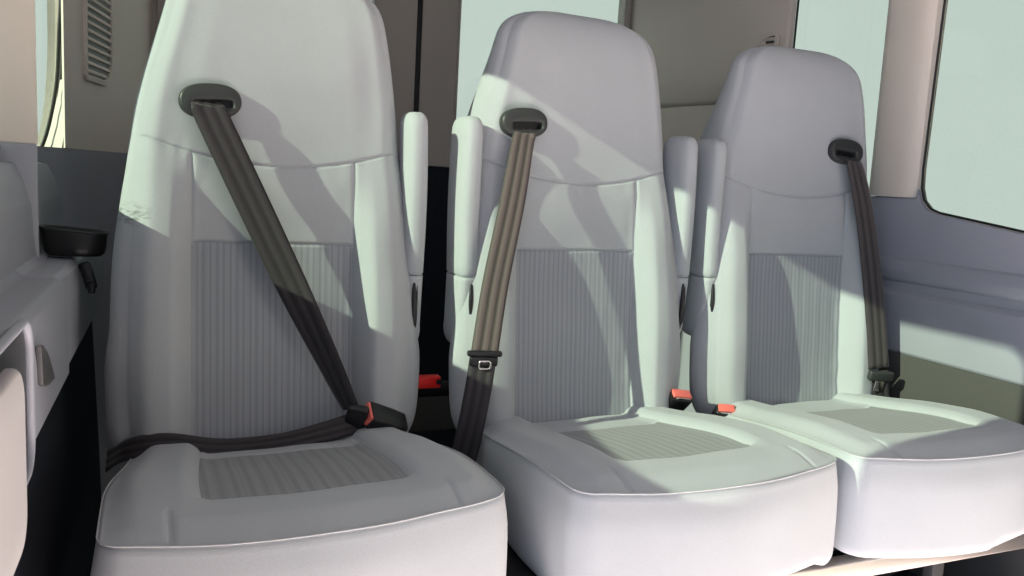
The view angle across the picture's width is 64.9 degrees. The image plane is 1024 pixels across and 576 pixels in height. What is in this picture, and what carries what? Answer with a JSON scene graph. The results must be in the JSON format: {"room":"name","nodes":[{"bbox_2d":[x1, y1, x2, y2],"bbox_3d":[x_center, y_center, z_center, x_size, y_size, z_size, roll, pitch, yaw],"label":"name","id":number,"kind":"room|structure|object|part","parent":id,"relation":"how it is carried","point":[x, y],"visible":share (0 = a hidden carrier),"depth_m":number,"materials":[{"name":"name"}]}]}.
{"room":"vehicle interior","nodes":[
{"label":"vehicle interior","id":0,"kind":"room"},
{"bbox_2d":[54,0,58,104],"bbox_3d":[-0.783,-0.226,1.195,0.030,1.720,2.200,0,8,-23],"label":"wall","id":1,"kind":"structure","parent":0,"point":[56,1],"depth_m":1.89,"materials":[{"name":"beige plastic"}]},
{"bbox_2d":[0,0,37,143],"bbox_3d":[-0.729,-0.650,1.168,0.056,0.868,0.014,-2,9,-37],"label":"trim","id":2,"kind":"structure","parent":1,"relation":"attached to","point":[18,76],"depth_m":1.21,"materials":[{"name":"beige plastic"}]},
{"bbox_2d":[0,142,38,256],"bbox_3d":[-0.760,-0.129,1.236,0.058,0.186,0.014,-2,9,-37],"label":"trim","id":3,"kind":"structure","parent":1,"relation":"attached to","point":[23,155],"depth_m":1.23,"materials":[{"name":"plastic"}]},
{"bbox_2d":[0,162,63,278],"bbox_3d":[-0.625,0.270,0.945,0.069,0.822,1.480,0,8,-23],"label":"trim","id":4,"kind":"structure","parent":1,"relation":"attached to","point":[17,244],"depth_m":1.17,"materials":[{"name":"plastic"}]},
{"bbox_2d":[35,0,61,145],"bbox_3d":[-0.922,-0.540,1.556,0.024,0.632,0.805,0,8,-23],"label":"window","id":5,"kind":"structure","parent":1,"relation":"in","point":[44,9],"depth_m":1.74,"materials":[{"name":"clear glass"}]},
{"bbox_2d":[0,250,103,575],"bbox_3d":[-0.595,0.085,1.005,0.079,0.196,1.620,0,8,-23],"label":"door panel","id":6,"kind":"object","parent":1,"relation":"attached to","point":[47,309],"visible":0.94,"depth_m":0.86,"materials":[{"name":"plastic"}]},
{"bbox_2d":[39,224,108,293],"bbox_3d":[-0.719,-0.047,1.326,0.101,0.111,0.064,0,8,-23],"label":"cup holder","id":7,"kind":"object","parent":6,"relation":"on","point":[57,240],"visible":1,"depth_m":1.30,"materials":[{"name":"black plastic"}]},
{"bbox_2d":[13,321,100,575],"bbox_3d":[-0.636,0.394,1.063,0.042,0.545,1.670,0,8,-23],"label":"baseboard","id":8,"kind":"structure","parent":1,"relation":"attached to","point":[64,485],"depth_m":1.34,"materials":[{"name":"plastic"}]},
{"bbox_2d":[37,146,127,498],"bbox_3d":[-0.952,0.107,1.913,0.038,0.852,0.782,2,8,-8],"label":"trim","id":9,"kind":"structure","parent":1,"relation":"attached to","point":[89,182],"depth_m":1.80,"materials":[{"name":"plastic"}]},
{"bbox_2d":[40,0,151,152],"bbox_3d":[-0.971,-0.740,1.833,0.136,0.891,0.693,2,8,-11],"label":"trim","id":10,"kind":"structure","parent":1,"relation":"attached to","point":[107,44],"depth_m":1.75,"materials":[{"name":"beige plastic"}]},
{"bbox_2d":[83,0,113,85],"bbox_3d":[-0.889,-0.629,1.733,0.008,0.375,0.194,2,8,-11],"label":"air vent","id":11,"kind":"object","parent":1,"relation":"attached to","point":[98,15],"depth_m":1.74,"materials":[{"name":"paint"}]},
{"bbox_2d":[157,0,164,26],"bbox_3d":[-0.937,-0.781,2.189,0.050,0.900,0.014,0,8,-23],"label":"door frame","id":12,"kind":"structure","parent":1,"relation":"attached to","point":[160,3],"depth_m":2.18,"materials":[{"name":"grey plastic"}]},
{"bbox_2d":[152,0,417,153],"bbox_3d":[-0.701,-0.379,2.383,0.817,1.720,0.051,0,8,-23],"label":"door","id":13,"kind":"structure","parent":1,"relation":"in","point":[399,17],"depth_m":2.45,"materials":[{"name":"plastic"}]},
{"bbox_2d":[413,0,422,111],"bbox_3d":[-0.311,-0.376,2.531,0.020,1.720,0.020,0,8,-23],"label":"door frame","id":14,"kind":"structure","parent":1,"relation":"attached to","point":[420,2],"depth_m":2.48,"materials":[{"name":"black rubber"}]},
{"bbox_2d":[408,429,917,575],"bbox_3d":[-0.080,0.616,1.933,1.930,0.060,1.570,0,8,-23],"label":"floor","id":15,"kind":"structure","parent":0,"point":[446,438],"depth_m":2.61,"materials":[{"name":"plastic"}]},
{"bbox_2d":[506,534,1023,575],"bbox_3d":[0.193,0.542,1.437,1.660,0.247,0.402,0,8,-23],"label":"frame","id":16,"kind":"object","parent":15,"relation":"on","point":[842,565],"visible":0.06,"depth_m":1.39,"materials":[{"name":"metal"}]},
{"bbox_2d":[90,0,506,575],"bbox_3d":[-0.329,-0.050,1.207,0.537,0.924,0.715,0,8,-24],"label":"seat","id":17,"kind":"object","parent":16,"relation":"on","point":[202,342],"visible":0.93,"depth_m":1.30,"materials":[{"name":"fabric"}]},
{"bbox_2d":[105,100,368,471],"bbox_3d":[-0.430,-0.001,1.317,0.429,0.598,0.122,0,8,-23],"label":"belt","id":18,"kind":"object","parent":17,"relation":"attached to","point":[214,122],"visible":0.9,"depth_m":1.32,"materials":[{"name":"black fabric"}]},
{"bbox_3d":[-0.256,0.221,1.378,0.063,0.052,0.034,2,8,-9],"label":"latch plate","id":19,"kind":"part","parent":18,"relation":"part of","materials":[{"name":"black plastic"}]},
{"bbox_3d":[-0.427,0.027,1.425,0.522,0.550,0.248,0,8,-24],"label":"backrest","id":20,"kind":"part","parent":17,"relation":"part of","materials":[{"name":"fabric"}]},
{"bbox_2d":[90,427,506,575],"bbox_3d":[-0.318,0.324,1.181,0.512,0.185,0.544,-1,9,-24],"label":"cushion","id":21,"kind":"object","parent":17,"relation":"on","point":[385,501],"depth_m":1.01,"materials":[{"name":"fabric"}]},
{"bbox_2d":[364,402,407,431],"bbox_3d":[-0.222,0.229,1.406,0.088,0.066,0.047,-3,10,-38],"label":"seat belt buckle","id":22,"kind":"object","parent":17,"relation":"on","point":[379,416],"visible":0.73,"depth_m":1.39,"materials":[{"name":"black plastic"}]},
{"bbox_3d":[-0.183,-0.174,1.478,0.043,0.291,0.100,0,8,-24],"label":"armrest","id":23,"kind":"part","parent":17,"relation":"part of","materials":[{"name":"fabric"}]},
{"bbox_3d":[-0.179,0.049,1.469,0.017,0.115,0.004,10,10,40],"label":"slot trim","id":24,"kind":"part","parent":17,"relation":"part of","materials":[{"name":"plastic"}]},
{"bbox_2d":[418,374,441,388],"bbox_3d":[-0.198,0.178,1.524,0.128,0.023,0.024,0,8,-23],"label":"release catch","id":25,"kind":"object","parent":17,"relation":"attached to","point":[429,380],"visible":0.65,"depth_m":1.53,"materials":[{"name":"red plastic"}]},
{"bbox_2d":[443,11,837,575],"bbox_3d":[0.208,-0.051,1.433,0.545,0.920,0.715,0,8,-26],"label":"seat","id":26,"kind":"object","parent":16,"relation":"on","point":[598,474],"visible":0.94,"depth_m":1.51,"materials":[{"name":"fabric"}]},
{"bbox_3d":[-0.089,-0.171,1.496,0.043,0.291,0.100,0,8,-26],"label":"armrest","id":27,"kind":"part","parent":26,"relation":"part of","materials":[{"name":"fabric"}]},
{"bbox_2d":[452,128,535,461],"bbox_3d":[-0.018,0.036,1.472,0.082,0.661,0.207,7,9,28],"label":"belt","id":28,"kind":"object","parent":26,"relation":"attached to","point":[484,353],"visible":0.87,"depth_m":1.43,"materials":[{"name":"black fabric"}]},
{"bbox_3d":[-0.048,0.123,1.405,0.062,0.028,0.014,2,8,-10],"label":"latch plate","id":29,"kind":"part","parent":28,"relation":"part of","materials":[{"name":"black plastic"}]},
{"bbox_3d":[0.101,0.028,1.647,0.522,0.550,0.248,0,8,-26],"label":"backrest","id":30,"kind":"part","parent":26,"relation":"part of","materials":[{"name":"fabric"}]},
{"bbox_2d":[476,405,837,575],"bbox_3d":[0.219,0.325,1.407,0.512,0.185,0.544,0,8,-26],"label":"cushion","id":31,"kind":"object","parent":26,"relation":"on","point":[591,490],"depth_m":1.20,"materials":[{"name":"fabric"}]},
{"bbox_3d":[0.350,-0.174,1.709,0.043,0.291,0.100,0,8,-26],"label":"armrest","id":32,"kind":"part","parent":26,"relation":"part of","materials":[{"name":"fabric"}]},
{"bbox_2d":[669,389,692,410],"bbox_3d":[0.336,0.256,1.686,0.057,0.105,0.069,0,8,-23],"label":"seat belt buckle","id":33,"kind":"object","parent":26,"relation":"on","point":[679,399],"visible":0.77,"depth_m":1.66,"materials":[{"name":"black plastic"}]},
{"bbox_2d":[682,46,1023,557],"bbox_3d":[0.706,-0.051,1.649,0.524,0.920,0.709,0,8,-22],"label":"seat","id":34,"kind":"object","parent":16,"relation":"on","point":[774,319],"visible":0.86,"depth_m":1.73,"materials":[{"name":"fabric"}]},
{"bbox_3d":[0.415,-0.173,1.733,0.043,0.291,0.100,0,8,-22],"label":"armrest","id":35,"kind":"part","parent":34,"relation":"part of","materials":[{"name":"fabric"}]},
{"bbox_2d":[711,404,735,416],"bbox_3d":[0.446,0.284,1.721,0.042,0.090,0.079,3,8,-2],"label":"seat belt buckle","id":36,"kind":"object","parent":34,"relation":"on","point":[723,410],"visible":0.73,"depth_m":1.68,"materials":[{"name":"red plastic"}]},
{"bbox_3d":[0.615,0.028,1.870,0.522,0.550,0.248,0,8,-22],"label":"backrest","id":37,"kind":"part","parent":34,"relation":"part of","materials":[{"name":"fabric"}]},
{"bbox_2d":[839,155,893,396],"bbox_3d":[0.805,-0.001,1.845,0.169,0.592,0.053,7,8,25],"label":"belt","id":38,"kind":"object","parent":34,"relation":"attached to","point":[875,315],"visible":0.88,"depth_m":1.84,"materials":[{"name":"fabric"}]},
{"bbox_3d":[0.845,0.202,1.847,0.063,0.027,0.016,2,8,-11],"label":"latch plate","id":39,"kind":"part","parent":38,"relation":"part of","materials":[{"name":"plastic"}]},
{"bbox_2d":[725,393,1023,557],"bbox_3d":[0.715,0.325,1.622,0.512,0.185,0.544,0,8,-22],"label":"cushion","id":40,"kind":"object","parent":34,"relation":"on","point":[916,478],"depth_m":1.37,"materials":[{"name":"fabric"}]},
{"bbox_3d":[0.268,0.479,1.257,1.660,0.030,0.034,0,8,-23],"label":"rail","id":41,"kind":"part","parent":16,"relation":"part of","materials":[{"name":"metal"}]},
{"bbox_3d":[0.777,0.591,1.504,0.030,0.200,0.022,0,8,-23],"label":"leg","id":42,"kind":"part","parent":16,"relation":"part of","materials":[{"name":"paint"}]},
{"bbox_2d":[880,0,1023,233],"bbox_3d":[1.174,-0.130,1.326,0.010,1.720,3.480,0,8,-23],"label":"wall","id":43,"kind":"structure","parent":0,"point":[940,2],"depth_m":1.83,"materials":[{"name":"beige plastic"}]},
{"bbox_2d":[408,0,631,431],"bbox_3d":[0.072,-0.377,2.706,0.827,1.720,0.051,0,8,-23],"label":"door","id":44,"kind":"structure","parent":43,"relation":"in","point":[440,18],"depth_m":2.57,"materials":[{"name":"plastic"}]},
{"bbox_3d":[0.026,0.414,2.813,0.823,0.120,0.040,0,8,-23],"label":"panel","id":45,"kind":"part","parent":44,"relation":"part of","materials":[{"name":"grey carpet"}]},
{"bbox_3d":[0.054,-0.053,2.749,0.823,0.725,0.040,0,8,-23],"label":"panel","id":46,"kind":"part","parent":44,"relation":"part of","materials":[{"name":"plastic"}]},
{"bbox_2d":[454,0,626,121],"bbox_3d":[0.097,-0.766,2.642,0.614,0.660,0.036,0,8,-23],"label":"window","id":47,"kind":"structure","parent":44,"relation":"attached to","point":[479,21],"depth_m":2.58,"materials":[{"name":"clear glass"}]},
{"bbox_2d":[678,330,695,412],"bbox_3d":[0.562,0.102,2.615,0.047,0.852,0.654,-2,9,-34],"label":"trim","id":48,"kind":"structure","parent":43,"relation":"attached to","point":[683,382],"depth_m":2.59,"materials":[{"name":"plastic"}]},
{"bbox_2d":[630,0,796,147],"bbox_3d":[0.587,-0.749,2.489,0.072,0.868,0.660,-3,10,-38],"label":"trim","id":49,"kind":"structure","parent":43,"relation":"attached to","point":[694,44],"depth_m":2.49,"materials":[{"name":"beige plastic"}]},
{"bbox_2d":[752,31,778,47],"bbox_3d":[0.707,-0.586,2.294,0.008,0.274,0.090,-3,10,-38],"label":"air vent","id":50,"kind":"object","parent":43,"relation":"attached to","point":[759,38],"depth_m":2.28,"materials":[{"name":"paint"}]},
{"bbox_2d":[792,0,888,185],"bbox_3d":[0.828,-0.515,2.126,0.024,0.632,0.444,0,8,-23],"label":"window","id":51,"kind":"structure","parent":43,"relation":"in","point":[853,32],"depth_m":2.05,"materials":[{"name":"clear glass"}]},
{"bbox_2d":[869,0,937,197],"bbox_3d":[0.928,-0.649,1.881,0.016,0.867,0.150,0,8,-23],"label":"trim","id":52,"kind":"structure","parent":43,"relation":"attached to","point":[911,24],"depth_m":1.89,"materials":[{"name":"beige plastic"}]},
{"bbox_2d":[871,190,1023,311],"bbox_3d":[1.015,0.242,1.680,0.012,0.872,1.660,0,8,-23],"label":"trim","id":53,"kind":"structure","parent":43,"relation":"attached to","point":[906,228],"depth_m":1.80,"materials":[{"name":"plastic"}]},
{"bbox_2d":[878,350,1023,575],"bbox_3d":[0.896,0.392,1.943,0.022,0.493,2.190,0,8,-23],"label":"baseboard","id":54,"kind":"structure","parent":43,"relation":"attached to","point":[915,378],"depth_m":1.74,"materials":[{"name":"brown plastic"}]},
{"bbox_2d":[880,255,1023,301],"bbox_3d":[1.042,0.001,1.598,0.021,0.064,1.560,0,8,-23],"label":"trim","id":55,"kind":"structure","parent":43,"relation":"attached to","point":[998,284],"depth_m":1.76,"materials":[{"name":"plastic"}]},
{"bbox_2d":[883,287,1023,385],"bbox_3d":[1.036,0.124,1.615,0.019,0.152,1.560,0,8,-23],"label":"trim","id":56,"kind":"structure","parent":43,"relation":"attached to","point":[986,340],"depth_m":1.75,"materials":[{"name":"plastic"}]},
{"bbox_2d":[921,0,1023,232],"bbox_3d":[1.151,-0.341,1.371,0.008,0.742,1.080,0,8,-23],"label":"window","id":57,"kind":"structure","parent":43,"relation":"in","point":[973,165],"depth_m":1.73,"materials":[{"name":"clear glass"}]}
]}

